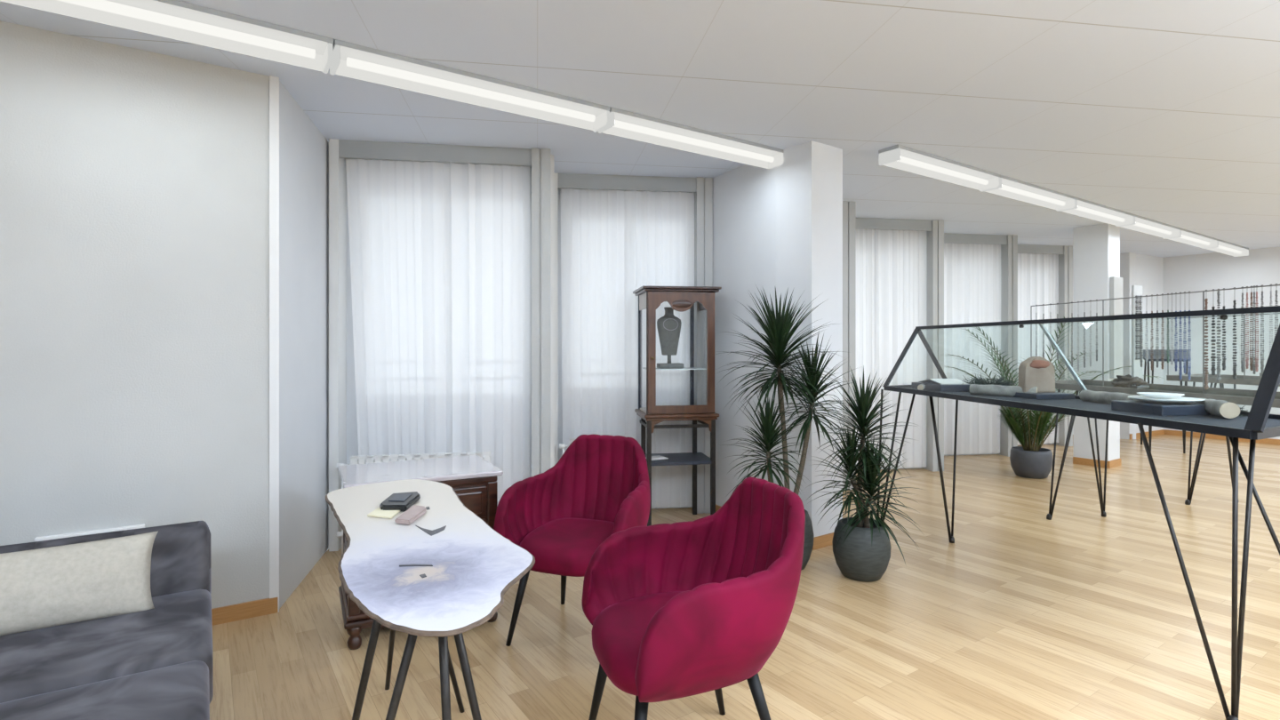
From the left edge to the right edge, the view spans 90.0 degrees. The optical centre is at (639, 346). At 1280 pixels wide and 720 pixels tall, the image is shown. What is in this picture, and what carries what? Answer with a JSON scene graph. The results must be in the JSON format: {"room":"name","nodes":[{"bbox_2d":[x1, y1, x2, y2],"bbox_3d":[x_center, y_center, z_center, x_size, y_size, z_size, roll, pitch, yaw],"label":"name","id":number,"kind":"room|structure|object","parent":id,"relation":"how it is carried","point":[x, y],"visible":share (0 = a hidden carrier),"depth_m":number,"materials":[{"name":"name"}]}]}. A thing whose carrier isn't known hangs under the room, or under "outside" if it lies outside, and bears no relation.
{"room":"jewelry store","nodes":[
{"label":"jewelry store","id":0,"kind":"room"},
{"bbox_2d":[0,20,269,608],"bbox_3d":[-3.347,-0.010,2.162,3.694,2.620,0.140,0,0,-34],"label":"wall","id":1,"kind":"structure","parent":0,"point":[134,183],"depth_m":2.83,"materials":[{"name":"paint"}]},
{"bbox_2d":[34,523,144,541],"bbox_3d":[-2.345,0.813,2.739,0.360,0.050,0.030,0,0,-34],"label":"radiator","id":2,"kind":"object","parent":1,"relation":"attached to","point":[137,526],"visible":0.44,"depth_m":2.72,"materials":[{"name":"white metal"}]},
{"bbox_2d":[211,597,277,625],"bbox_3d":[-3.304,1.262,2.099,3.694,0.075,0.014,0,0,-34],"label":"baseboard","id":3,"kind":"structure","parent":1,"relation":"attached to","point":[229,613],"depth_m":3.05,"materials":[{"name":"brown wood"}]},
{"bbox_2d":[269,75,279,612],"bbox_3d":[-1.789,-0.010,3.130,0.041,2.620,0.012,0,0,-34],"label":"trim","id":4,"kind":"structure","parent":1,"relation":"attached to","point":[274,81],"depth_m":3.13,"materials":[{"name":"white paint"}]},
{"bbox_2d":[279,80,327,608],"bbox_3d":[-1.988,-0.010,3.730,0.140,2.620,1.237,0,0,-13],"label":"wall reveal","id":5,"kind":"structure","parent":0,"point":[303,148],"depth_m":3.53,"materials":[{"name":"paint"}]},
{"bbox_2d":[328,138,550,551],"bbox_3d":[-1.334,-0.010,4.373,1.424,2.620,0.432,0,0,-9],"label":"window","id":6,"kind":"structure","parent":5,"relation":"in","point":[342,421],"depth_m":4.23,"materials":[{"name":"paint"}]},
{"bbox_2d":[344,157,530,503],"bbox_3d":[-1.329,0.018,4.252,1.192,2.504,0.035,0,0,-9],"label":"curtain","id":7,"kind":"object","parent":6,"relation":"hanging from","point":[439,252],"visible":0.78,"depth_m":4.25,"materials":[{"name":"white fabric"}]},
{"bbox_2d":[550,154,554,468],"bbox_3d":[-0.663,-0.010,4.735,0.030,2.620,0.659,0,0,-10],"label":"wall","id":8,"kind":"structure","parent":0,"point":[552,157],"depth_m":4.41,"materials":[{"name":"white paint"}]},
{"bbox_2d":[554,172,712,513],"bbox_3d":[-0.098,-0.010,5.134,1.287,2.620,0.432,0,0,-7],"label":"window","id":9,"kind":"structure","parent":8,"relation":"in","point":[702,188],"depth_m":4.99,"materials":[{"name":"paint"}]},
{"bbox_2d":[560,188,694,508],"bbox_3d":[-0.095,0.018,5.011,1.058,2.504,0.039,0,0,-7],"label":"curtain","id":10,"kind":"object","parent":9,"relation":"hanging from","point":[614,244],"visible":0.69,"depth_m":5.01,"materials":[{"name":"white fabric"}]},
{"bbox_2d":[0,0,1279,257],"bbox_3d":[3.071,-1.395,2.909,15.150,0.150,8.159,0,0,-34],"label":"ceiling","id":11,"kind":"structure","parent":0,"point":[1164,111],"depth_m":3.24,"materials":[{"name":"paint"}]},
{"bbox_2d":[0,0,333,73],"bbox_3d":[-1.928,-1.269,2.414,1.385,0.100,0.156,0,0,-34],"label":"ceiling light","id":12,"kind":"object","parent":11,"relation":"attached to","point":[176,20],"visible":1,"depth_m":2.50,"materials":[{"name":"grey paint"}]},
{"bbox_2d":[329,39,610,132],"bbox_3d":[-0.778,-1.269,3.195,1.385,0.100,0.156,0,0,-34],"label":"ceiling light","id":13,"kind":"object","parent":11,"relation":"attached to","point":[352,60],"visible":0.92,"depth_m":3.08,"materials":[{"name":"grey paint"}]},
{"bbox_2d":[598,107,783,168],"bbox_3d":[0.372,-1.269,3.977,1.385,0.100,0.156,0,0,-34],"label":"ceiling light","id":14,"kind":"object","parent":11,"relation":"attached to","point":[623,124],"visible":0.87,"depth_m":3.87,"materials":[{"name":"grey paint"}]},
{"bbox_2d":[878,144,999,191],"bbox_3d":[2.181,-1.269,4.601,1.300,0.100,0.156,0,0,-34],"label":"ceiling light","id":15,"kind":"object","parent":11,"relation":"attached to","point":[898,156],"visible":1,"depth_m":4.47,"materials":[{"name":"grey paint"}]},
{"bbox_2d":[981,175,1075,210],"bbox_3d":[3.260,-1.269,5.335,1.300,0.100,0.156,0,0,-34],"label":"ceiling light","id":16,"kind":"object","parent":11,"relation":"attached to","point":[1013,188],"visible":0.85,"depth_m":5.25,"materials":[{"name":"grey paint"}]},
{"bbox_2d":[1057,197,1134,226],"bbox_3d":[4.339,-1.269,6.068,1.300,0.100,0.156,0,0,-34],"label":"ceiling light","id":17,"kind":"object","parent":11,"relation":"attached to","point":[1084,208],"visible":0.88,"depth_m":6.00,"materials":[{"name":"grey paint"}]},
{"bbox_2d":[1118,214,1180,238],"bbox_3d":[5.419,-1.269,6.802,1.300,0.100,0.156,0,0,-34],"label":"ceiling light","id":18,"kind":"object","parent":11,"relation":"attached to","point":[1141,224],"visible":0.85,"depth_m":6.73,"materials":[{"name":"grey paint"}]},
{"bbox_2d":[1163,228,1217,248],"bbox_3d":[6.498,-1.269,7.535,1.300,0.100,0.156,0,0,-34],"label":"ceiling light","id":19,"kind":"object","parent":11,"relation":"attached to","point":[1187,236],"visible":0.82,"depth_m":7.48,"materials":[{"name":"grey paint"}]},
{"bbox_2d":[1203,239,1248,256],"bbox_3d":[7.577,-1.269,8.269,1.300,0.100,0.156,0,0,-34],"label":"ceiling light","id":20,"kind":"object","parent":11,"relation":"attached to","point":[1224,247],"visible":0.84,"depth_m":8.20,"materials":[{"name":"grey paint"}]},
{"bbox_2d":[712,164,775,506],"bbox_3d":[0.796,-0.010,4.708,0.120,2.620,0.767,0,0,-28],"label":"wall pier","id":21,"kind":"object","parent":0,"point":[744,196],"visible":0.43,"depth_m":4.70,"materials":[{"name":"paint"}]},
{"bbox_2d":[209,434,1279,719],"bbox_3d":[3.071,1.360,2.909,15.150,0.120,8.159,0,0,-34],"label":"floor","id":22,"kind":"structure","parent":0,"point":[1080,613],"depth_m":2.89,"materials":[{"name":"brown wood"}]},
{"bbox_2d":[0,520,213,719],"bbox_3d":[-2.170,0.998,1.476,1.970,0.605,1.440,0,0,-34],"label":"sofa","id":23,"kind":"object","parent":22,"relation":"on","point":[156,663],"visible":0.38,"depth_m":1.89,"materials":[{"name":"grey fabric"}]},
{"bbox_2d":[0,531,158,635],"bbox_3d":[-2.164,0.792,1.957,1.100,0.251,0.178,0,0,-34],"label":"cushion","id":24,"kind":"object","parent":23,"relation":"on","point":[66,584],"visible":0.99,"depth_m":2.10,"materials":[{"name":"beige fabric"}]},
{"bbox_2d":[0,660,209,719],"bbox_3d":[-1.934,1.010,1.120,1.960,0.212,0.587,0,0,-34],"label":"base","id":25,"kind":"object","parent":23,"relation":"on","point":[180,690],"depth_m":1.66,"materials":[{"name":"grey fabric"}]},
{"bbox_2d":[0,589,213,703],"bbox_3d":[-2.281,1.007,1.639,1.970,0.217,0.645,0,0,-34],"label":"seat cushion","id":26,"kind":"object","parent":23,"relation":"on","point":[179,628],"depth_m":1.94,"materials":[{"name":"grey fabric"}]},
{"bbox_2d":[336,451,490,555],"bbox_3d":[-1.402,0.988,4.005,0.914,0.625,0.065,0,0,-11],"label":"radiator","id":27,"kind":"object","parent":22,"relation":"on","point":[385,458],"visible":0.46,"depth_m":3.97,"materials":[{"name":"white metal"}]},
{"bbox_2d":[349,451,490,459],"bbox_3d":[-1.365,0.682,4.012,0.839,0.014,0.065,0,0,-11],"label":"grille","id":28,"kind":"object","parent":27,"relation":"attached to","point":[486,454],"depth_m":3.99,"materials":[{"name":"white paint"}]},
{"bbox_2d":[337,455,503,649],"bbox_3d":[-1.061,0.943,3.078,0.684,0.715,0.525,0,0,-28],"label":"chest","id":29,"kind":"object","parent":22,"relation":"on","point":[474,479],"visible":0.3,"depth_m":2.98,"materials":[{"name":"brown wood"}]},
{"bbox_2d":[325,479,535,719],"bbox_3d":[-0.694,0.931,1.973,0.478,0.745,1.567,0,0,-29],"label":"table","id":30,"kind":"object","parent":22,"relation":"on","point":[443,574],"visible":0.99,"depth_m":1.64,"materials":[{"name":"stone"}]},
{"bbox_2d":[367,507,399,518],"bbox_3d":[-0.853,0.555,2.138,0.092,0.006,0.123,0,0,-2],"label":"notepad","id":31,"kind":"object","parent":30,"relation":"on","point":[378,512],"visible":0.76,"depth_m":2.12,"materials":[{"name":"beige paper"}]},
{"bbox_2d":[379,491,420,511],"bbox_3d":[-0.848,0.546,2.266,0.107,0.024,0.213,0,0,-5],"label":"wallet","id":32,"kind":"object","parent":30,"relation":"on","point":[402,501],"visible":0.99,"depth_m":2.22,"materials":[{"name":"black leather"}]},
{"bbox_2d":[395,504,425,525],"bbox_3d":[-0.745,0.550,2.099,0.062,0.016,0.200,0,0,-2],"label":"purse","id":33,"kind":"object","parent":30,"relation":"on","point":[414,512],"visible":1,"depth_m":2.07,"materials":[{"name":"leather"}]},
{"bbox_2d":[493,434,650,646],"bbox_3d":[-0.266,0.875,2.973,0.646,0.856,0.616,0,0,20],"label":"armchair","id":34,"kind":"object","parent":22,"relation":"on","point":[598,489],"visible":0.7,"depth_m":3.07,"materials":[{"name":"fabric"}]},
{"bbox_2d":[640,417,715,526],"bbox_3d":[0.266,0.913,4.755,0.500,0.774,0.395,0,0,-9],"label":"stand","id":35,"kind":"object","parent":22,"relation":"on","point":[694,458],"visible":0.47,"depth_m":4.60,"materials":[{"name":"wood"}]},
{"bbox_2d":[632,285,721,421],"bbox_3d":[0.264,0.049,4.764,0.570,0.953,0.485,0,0,-9],"label":"vitrine","id":36,"kind":"object","parent":35,"relation":"on","point":[681,299],"visible":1,"depth_m":4.57,"materials":[{"name":"brown wood"}]},
{"bbox_2d":[656,307,683,367],"bbox_3d":[0.221,-0.067,4.770,0.194,0.452,0.121,0,0,-9],"label":"bust","id":37,"kind":"object","parent":36,"relation":"on","point":[668,326],"visible":0.96,"depth_m":4.73,"materials":[{"name":"grey stone"}]},
{"bbox_2d":[642,367,706,369],"bbox_3d":[0.264,0.164,4.767,0.440,0.007,0.350,0,0,-9],"label":"glass shelf","id":38,"kind":"object","parent":36,"relation":"attached to","point":[684,368],"depth_m":4.70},
{"bbox_2d":[644,452,711,465],"bbox_3d":[0.265,0.834,4.755,0.498,0.023,0.393,0,0,-9],"label":"shelf","id":39,"kind":"object","parent":35,"relation":"attached to","point":[677,458],"depth_m":4.64,"materials":[{"name":"metal"}]},
{"bbox_2d":[581,476,805,719],"bbox_3d":[0.168,0.875,2.002,0.615,0.856,0.646,0,0,-19],"label":"armchair","id":40,"kind":"object","parent":22,"relation":"on","point":[678,610],"visible":1,"depth_m":1.89,"materials":[{"name":"fabric"}]},
{"bbox_2d":[713,288,856,570],"bbox_3d":[0.848,0.463,3.781,0.828,1.675,0.878,0,0,-40],"label":"dracaena","id":41,"kind":"object","parent":22,"relation":"on","point":[779,332],"visible":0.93,"depth_m":3.71,"materials":[{"name":"plant"}]},
{"bbox_2d":[800,509,814,570],"bbox_3d":[0.872,1.132,3.780,0.300,0.336,0.300,0,0,-34],"label":"pot","id":42,"kind":"object","parent":41,"relation":"attached to","point":[808,543],"depth_m":3.68,"materials":[{"name":"ceramic"}]},
{"bbox_2d":[804,364,923,581],"bbox_3d":[1.262,0.701,3.605,0.677,1.198,0.608,0,0,33],"label":"dracaena","id":43,"kind":"object","parent":22,"relation":"on","point":[861,544],"visible":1,"depth_m":3.55,"materials":[{"name":"plant"}]},
{"bbox_2d":[832,516,891,581],"bbox_3d":[1.255,1.147,3.630,0.316,0.305,0.316,0,0,-34],"label":"pot","id":44,"kind":"object","parent":43,"relation":"attached to","point":[865,555],"depth_m":3.51,"materials":[{"name":"ceramic"}]},
{"bbox_2d":[941,316,1165,479],"bbox_3d":[4.046,0.503,6.404,1.906,1.595,1.720,0,0,28],"label":"potted palm","id":45,"kind":"object","parent":22,"relation":"on","point":[1028,460],"visible":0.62,"depth_m":6.33,"materials":[{"name":"plant"}]},
{"bbox_2d":[1009,446,1052,479],"bbox_3d":[3.923,1.163,6.420,0.370,0.275,0.370,0,0,-34],"label":"pot","id":46,"kind":"object","parent":45,"relation":"attached to","point":[1026,461],"depth_m":6.29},
{"bbox_2d":[876,305,1279,719],"bbox_3d":[2.089,0.576,3.505,0.886,1.449,2.750,0,0,-7],"label":"display case","id":47,"kind":"object","parent":22,"relation":"on","point":[1258,423],"visible":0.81,"depth_m":2.50,"materials":[{"name":"grey metal"}]},
{"bbox_2d":[911,382,970,391],"bbox_3d":[2.094,0.276,4.423,0.260,0.045,0.360,0,0,-7],"label":"plinth","id":48,"kind":"object","parent":47,"relation":"on","point":[929,386],"visible":0.64,"depth_m":4.25,"materials":[{"name":"stone"}]},
{"bbox_2d":[918,378,967,384],"bbox_3d":[2.094,0.237,4.423,0.200,0.031,0.281,0,0,-7],"label":"card","id":49,"kind":"object","parent":47,"relation":"on","point":[943,381],"visible":1,"depth_m":4.36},
{"bbox_2d":[962,373,1014,390],"bbox_3d":[2.304,0.242,4.227,0.429,0.151,0.401,0,0,-34],"label":"moss","id":50,"kind":"object","parent":47,"relation":"on","point":[980,381],"visible":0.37,"depth_m":4.19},
{"bbox_2d":[969,384,1037,396],"bbox_3d":[2.182,0.266,3.846,0.354,0.073,0.071,0,0,39],"label":"birch log","id":51,"kind":"object","parent":47,"relation":"on","point":[974,388],"visible":0.83,"depth_m":3.84,"materials":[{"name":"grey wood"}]},
{"bbox_2d":[1018,356,1055,392],"bbox_3d":[2.338,0.163,3.770,0.184,0.211,0.078,0,0,0],"label":"sandstone block","id":52,"kind":"object","parent":47,"relation":"on","point":[1037,372],"visible":0.99,"depth_m":3.74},
{"bbox_2d":[1013,392,1074,399],"bbox_3d":[2.338,0.283,3.774,0.240,0.030,0.300,0,0,-7],"label":"plinth","id":53,"kind":"object","parent":47,"relation":"on","point":[1057,395],"visible":0.64,"depth_m":3.63,"materials":[{"name":"stone"}]},
{"bbox_2d":[883,384,1279,439],"bbox_3d":[2.203,0.295,3.520,0.656,0.030,2.724,0,0,-7],"label":"tray","id":54,"kind":"object","parent":47,"relation":"on","point":[1236,428],"depth_m":2.73,"materials":[{"name":"grey metal"}]},
{"bbox_2d":[1079,390,1140,403],"bbox_3d":[2.446,0.267,3.324,0.067,0.066,0.398,0,0,1],"label":"birch log","id":55,"kind":"object","parent":47,"relation":"on","point":[1089,396],"visible":0.71,"depth_m":3.35,"materials":[{"name":"grey wood"}]},
{"bbox_2d":[1111,400,1210,415],"bbox_3d":[2.380,0.276,2.900,0.300,0.045,0.260,0,0,-7],"label":"plinth","id":56,"kind":"object","parent":47,"relation":"on","point":[1137,406],"visible":0.67,"depth_m":2.79,"materials":[{"name":"stone"}]},
{"bbox_2d":[1128,395,1204,403],"bbox_3d":[2.380,0.242,2.900,0.270,0.021,0.270,0,0,-34],"label":"plate","id":57,"kind":"object","parent":47,"relation":"on","point":[1177,400],"visible":0.94,"depth_m":2.86,"materials":[{"name":"white ceramic"}]},
{"bbox_2d":[1136,392,1184,399],"bbox_3d":[2.377,0.225,2.925,0.170,0.021,0.170,0,0,-34],"label":"plate","id":58,"kind":"object","parent":57,"relation":"on","point":[1151,395],"visible":1,"depth_m":2.89,"materials":[{"name":"white ceramic"}]},
{"bbox_2d":[1196,397,1240,418],"bbox_3d":[2.487,0.264,2.776,0.073,0.079,0.352,0,0,26],"label":"birch log","id":59,"kind":"object","parent":47,"relation":"on","point":[1220,408],"visible":0.77,"depth_m":2.63,"materials":[{"name":"beige wood"}]},
{"bbox_2d":[1046,379,1279,519],"bbox_3d":[3.560,0.790,4.081,0.812,1.020,2.724,0,0,-7],"label":"display table","id":60,"kind":"object","parent":22,"relation":"on","point":[1238,396],"visible":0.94,"depth_m":4.75,"materials":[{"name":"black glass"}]},
{"bbox_2d":[1111,374,1147,387],"bbox_3d":[3.534,0.259,4.638,0.329,0.119,0.212,0,0,-34],"label":"driftwood","id":61,"kind":"object","parent":60,"relation":"on","point":[1124,381],"visible":0.91,"depth_m":4.57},
{"bbox_2d":[1127,285,1149,388],"bbox_3d":[3.575,-0.071,4.602,0.160,0.737,0.080,0,0,-27],"label":"board","id":62,"kind":"object","parent":60,"relation":"on","point":[1137,303],"visible":0.76,"depth_m":4.58,"materials":[{"name":"beige metal"}]},
{"bbox_2d":[1030,284,1279,393],"bbox_3d":[3.334,-0.017,4.057,0.008,0.634,2.363,0,0,-7],"label":"rack","id":63,"kind":"object","parent":60,"relation":"on","point":[1203,292],"visible":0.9,"depth_m":4.32,"materials":[{"name":"metal"}]},
{"bbox_2d":[1174,292,1177,371],"bbox_3d":[3.342,-0.092,3.991,0.011,0.493,0.021,0,0,-10],"label":"necklace","id":64,"kind":"object","parent":63,"relation":"hanging from","point":[1175,326],"visible":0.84,"depth_m":3.99,"materials":[{"name":"metal"}]},
{"bbox_2d":[1178,292,1182,379],"bbox_3d":[3.346,-0.066,3.962,0.011,0.544,0.021,0,0,-11],"label":"necklace","id":65,"kind":"object","parent":63,"relation":"hanging from","point":[1180,323],"visible":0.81,"depth_m":3.96,"materials":[{"name":"metal"}]},
{"bbox_2d":[1183,291,1186,373],"bbox_3d":[3.349,-0.086,3.934,0.011,0.504,0.021,0,0,-11],"label":"necklace","id":66,"kind":"object","parent":63,"relation":"hanging from","point":[1184,324],"visible":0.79,"depth_m":3.93,"materials":[{"name":"metal"}]},
{"bbox_2d":[1187,291,1191,380],"bbox_3d":[3.353,-0.066,3.906,0.011,0.544,0.021,0,0,-11],"label":"necklace","id":67,"kind":"object","parent":63,"relation":"hanging from","point":[1189,322],"visible":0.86,"depth_m":3.90,"materials":[{"name":"metal"}]},
{"bbox_2d":[1203,289,1208,389],"bbox_3d":[3.365,-0.041,3.803,0.024,0.594,0.024,0,0,-34],"label":"necklace","id":68,"kind":"object","parent":63,"relation":"hanging from","point":[1205,368],"visible":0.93,"depth_m":3.80,"materials":[{"name":"metal"}]},
{"bbox_2d":[1210,288,1215,375],"bbox_3d":[3.370,-0.084,3.762,0.018,0.508,0.026,0,0,-15],"label":"necklace","id":69,"kind":"object","parent":63,"relation":"hanging from","point":[1212,356],"visible":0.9,"depth_m":3.76,"materials":[{"name":"metal"}]},
{"bbox_2d":[1216,288,1221,382],"bbox_3d":[3.374,-0.066,3.731,0.024,0.544,0.023,0,0,-34],"label":"necklace","id":70,"kind":"object","parent":63,"relation":"hanging from","point":[1218,379],"visible":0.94,"depth_m":3.73,"materials":[{"name":"metal"}]},
{"bbox_2d":[1221,288,1226,370],"bbox_3d":[3.377,-0.100,3.701,0.016,0.476,0.023,0,0,-14],"label":"necklace","id":71,"kind":"object","parent":63,"relation":"hanging from","point":[1223,364],"visible":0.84,"depth_m":3.70,"materials":[{"name":"metal"}]},
{"bbox_2d":[1232,287,1237,379],"bbox_3d":[3.384,-0.075,3.642,0.017,0.526,0.022,0,0,14],"label":"necklace","id":72,"kind":"object","parent":63,"relation":"hanging from","point":[1234,369],"visible":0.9,"depth_m":3.64,"materials":[{"name":"metal"}]},
{"bbox_2d":[1240,286,1244,372],"bbox_3d":[3.390,-0.096,3.600,0.011,0.484,0.020,0,0,-6],"label":"necklace","id":73,"kind":"object","parent":63,"relation":"hanging from","point":[1242,300],"visible":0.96,"depth_m":3.60,"materials":[{"name":"metal"}]},
{"bbox_2d":[1245,286,1248,368],"bbox_3d":[3.392,-0.106,3.576,0.011,0.464,0.020,0,0,-6],"label":"necklace","id":74,"kind":"object","parent":63,"relation":"hanging from","point":[1247,304],"visible":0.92,"depth_m":3.57,"materials":[{"name":"metal"}]},
{"bbox_2d":[1249,285,1253,370],"bbox_3d":[3.395,-0.101,3.553,0.011,0.473,0.020,0,0,-6],"label":"necklace","id":75,"kind":"object","parent":63,"relation":"hanging from","point":[1251,298],"visible":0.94,"depth_m":3.55,"materials":[{"name":"metal"}]},
{"bbox_2d":[1252,285,1255,374],"bbox_3d":[3.397,-0.092,3.539,0.011,0.491,0.020,0,0,-6],"label":"necklace","id":76,"kind":"object","parent":63,"relation":"hanging from","point":[1253,302],"visible":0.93,"depth_m":3.54,"materials":[{"name":"stone"}]},
{"bbox_2d":[1255,285,1258,371],"bbox_3d":[3.398,-0.099,3.526,0.011,0.478,0.020,0,0,-6],"label":"necklace","id":77,"kind":"object","parent":63,"relation":"hanging from","point":[1257,297],"visible":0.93,"depth_m":3.52,"materials":[{"name":"metal"}]},
{"bbox_2d":[1259,284,1264,373],"bbox_3d":[3.402,-0.096,3.499,0.011,0.484,0.020,0,0,-6],"label":"necklace","id":78,"kind":"object","parent":63,"relation":"hanging from","point":[1261,299],"visible":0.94,"depth_m":3.50,"materials":[{"name":"metal"}]},
{"bbox_2d":[1269,284,1273,352],"bbox_3d":[3.407,-0.091,3.455,0.011,0.494,0.020,0,0,-6],"label":"necklace","id":79,"kind":"object","parent":63,"relation":"hanging from","point":[1270,297],"visible":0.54,"depth_m":3.45,"materials":[{"name":"metal"}]},
{"bbox_2d":[1055,379,1279,407],"bbox_3d":[3.637,0.302,4.090,0.656,0.045,2.724,0,0,-7],"label":"tray","id":80,"kind":"object","parent":60,"relation":"on","point":[1238,396],"depth_m":4.34,"materials":[{"name":"white"}]},
{"bbox_2d":[1140,349,1190,453],"bbox_3d":[6.748,0.669,8.175,0.593,1.263,0.985,0,0,30],"label":"table","id":81,"kind":"object","parent":22,"relation":"on","point":[1144,350],"visible":0.48,"depth_m":7.96,"materials":[{"name":"stone"}]},
{"bbox_2d":[1166,373,1279,504],"bbox_3d":[4.990,0.775,4.531,0.812,1.050,2.724,0,0,-7],"label":"display table","id":82,"kind":"object","parent":22,"relation":"on","point":[1226,379],"visible":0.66,"depth_m":5.30,"materials":[{"name":"grey metal"}]},
{"bbox_2d":[1166,373,1279,386],"bbox_3d":[5.067,0.273,4.540,0.656,0.045,2.724,0,0,-7],"label":"tray","id":83,"kind":"object","parent":82,"relation":"on","point":[1226,379],"depth_m":5.35,"materials":[{"name":"white"}]},
{"bbox_2d":[1167,312,1279,378],"bbox_3d":[4.997,0.003,5.117,0.008,0.534,1.661,0,0,-7],"label":"rack","id":84,"kind":"object","parent":82,"relation":"on","point":[1273,313],"visible":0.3,"depth_m":5.27,"materials":[{"name":"metal"}]},
{"bbox_2d":[776,140,842,537],"bbox_3d":[1.136,-0.010,4.312,0.326,2.620,0.311,0,0,-34],"label":"wall column","id":85,"kind":"structure","parent":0,"point":[809,180],"depth_m":4.19,"materials":[{"name":"paint"}]},
{"bbox_2d":[812,532,833,550],"bbox_3d":[1.232,1.262,4.184,0.312,0.075,0.014,0,0,-35],"label":"baseboard","id":86,"kind":"structure","parent":85,"relation":"attached to","point":[820,541],"depth_m":4.14,"materials":[{"name":"brown wood"}]},
{"bbox_2d":[1072,257,1073,434],"bbox_3d":[6.107,-0.010,9.395,1.251,2.620,0.100,0,0,-24],"label":"wall","id":87,"kind":"structure","parent":0,"point":[1073,258],"depth_m":9.48,"materials":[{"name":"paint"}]},
{"bbox_2d":[1073,223,1119,461],"bbox_3d":[5.045,-0.010,7.074,0.310,2.620,0.330,0,0,-34],"label":"wall column","id":88,"kind":"structure","parent":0,"point":[1096,247],"depth_m":6.97,"materials":[{"name":"paint"}]},
{"bbox_2d":[1072,456,1108,468],"bbox_3d":[4.911,1.262,6.982,0.014,0.075,0.330,0,0,-34],"label":"baseboard","id":89,"kind":"structure","parent":88,"relation":"attached to","point":[1076,460],"depth_m":7.00,"materials":[{"name":"brown wood"}]},
{"bbox_2d":[1108,458,1121,468],"bbox_3d":[5.142,1.262,6.931,0.310,0.075,0.014,0,0,-34],"label":"baseboard","id":90,"kind":"structure","parent":88,"relation":"attached to","point":[1116,462],"depth_m":6.92,"materials":[{"name":"brown wood"}]},
{"bbox_2d":[1109,276,1122,378],"bbox_3d":[5.148,-0.205,6.915,0.240,1.090,0.042,0,0,-34],"label":"wall panel","id":91,"kind":"object","parent":88,"relation":"attached to","point":[1116,284],"visible":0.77,"depth_m":6.86,"materials":[{"name":"beige metal"}]},
{"bbox_2d":[1129,252,1135,439],"bbox_3d":[6.838,-0.010,9.300,0.120,2.620,0.650,0,0,-14],"label":"wall","id":92,"kind":"structure","parent":0,"point":[1132,255],"depth_m":8.98,"materials":[{"name":"paint"}]},
{"bbox_2d":[1120,252,1163,439],"bbox_3d":[7.275,-0.010,9.289,1.037,2.620,0.140,0,0,-30],"label":"wall pier","id":93,"kind":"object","parent":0,"point":[1149,269],"visible":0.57,"depth_m":9.23,"materials":[{"name":"paint"}]},
{"bbox_2d":[1129,429,1164,439],"bbox_3d":[7.313,1.262,9.222,1.037,0.075,0.014,0,0,-30],"label":"baseboard","id":94,"kind":"object","parent":93,"relation":"attached to","point":[1161,431],"visible":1,"depth_m":9.30,"materials":[{"name":"brown wood"}]},
{"bbox_2d":[1163,247,1279,439],"bbox_3d":[9.696,-0.010,6.762,0.140,2.620,7.086,0,0,-34],"label":"wall","id":95,"kind":"structure","parent":0,"point":[1216,270],"depth_m":8.95,"materials":[{"name":"paint"}]},
{"bbox_2d":[1164,429,1279,445],"bbox_3d":[9.688,1.262,6.636,0.014,0.075,6.886,0,0,-34],"label":"baseboard","id":96,"kind":"structure","parent":95,"relation":"attached to","point":[1269,441],"depth_m":8.99,"materials":[{"name":"brown wood"}]},
{"bbox_3d":[3.104,-0.010,7.200,0.352,2.620,0.709,0,0,-34],"label":"wall","id":97,"kind":"structure","parent":0,"visible":0},
{"bbox_2d":[944,233,1017,456],"bbox_3d":[3.729,-0.010,7.683,1.439,2.620,0.432,0,0,-9],"label":"window","id":98,"kind":"structure","parent":97,"relation":"in","point":[1009,243],"depth_m":7.58,"materials":[{"name":"paint"}]},
{"bbox_2d":[944,242,1000,454],"bbox_3d":[3.734,0.018,7.557,1.207,2.504,0.046,0,0,-9],"label":"curtain","id":99,"kind":"object","parent":98,"relation":"hanging from","point":[972,271],"visible":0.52,"depth_m":7.59,"materials":[{"name":"white fabric"}]},
{"bbox_3d":[1.901,-0.010,6.335,0.344,2.620,0.679,0,0,-34],"label":"wall","id":100,"kind":"structure","parent":0,"visible":0},
{"bbox_2d":[855,217,943,471],"bbox_3d":[2.479,-0.010,6.793,1.337,2.620,0.432,0,0,-9],"label":"window","id":101,"kind":"structure","parent":100,"relation":"in","point":[934,228],"depth_m":6.67,"materials":[{"name":"paint"}]},
{"bbox_2d":[855,228,927,468],"bbox_3d":[2.482,0.018,6.672,1.108,2.504,0.039,0,0,-8],"label":"curtain","id":102,"kind":"object","parent":101,"relation":"hanging from","point":[891,266],"visible":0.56,"depth_m":6.70,"materials":[{"name":"white fabric"}]},
{"bbox_3d":[1.023,-0.010,5.212,0.687,2.620,1.305,0,0,-34],"label":"wall","id":103,"kind":"structure","parent":0,"visible":0},
{"bbox_2d":[842,200,855,489],"bbox_3d":[1.440,-0.010,5.957,0.987,2.620,0.432,0,0,-10],"label":"window","id":104,"kind":"structure","parent":103,"relation":"in","point":[848,207],"depth_m":5.82,"materials":[{"name":"paint"}]},
{"bbox_3d":[4.400,-0.010,8.050,0.294,2.620,0.627,0,0,-34],"label":"wall","id":105,"kind":"structure","parent":0,"visible":0},
{"bbox_2d":[1017,244,1072,446],"bbox_3d":[4.973,-0.010,8.477,1.329,2.620,0.432,0,0,-9],"label":"window","id":106,"kind":"structure","parent":105,"relation":"in","point":[1065,252],"depth_m":8.36,"materials":[{"name":"paint"}]},
{"bbox_2d":[1017,253,1059,444],"bbox_3d":[4.980,0.018,8.355,1.101,2.504,0.054,0,0,-8],"label":"curtain","id":107,"kind":"object","parent":106,"relation":"hanging from","point":[1037,273],"visible":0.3,"depth_m":8.39,"materials":[{"name":"white fabric"}]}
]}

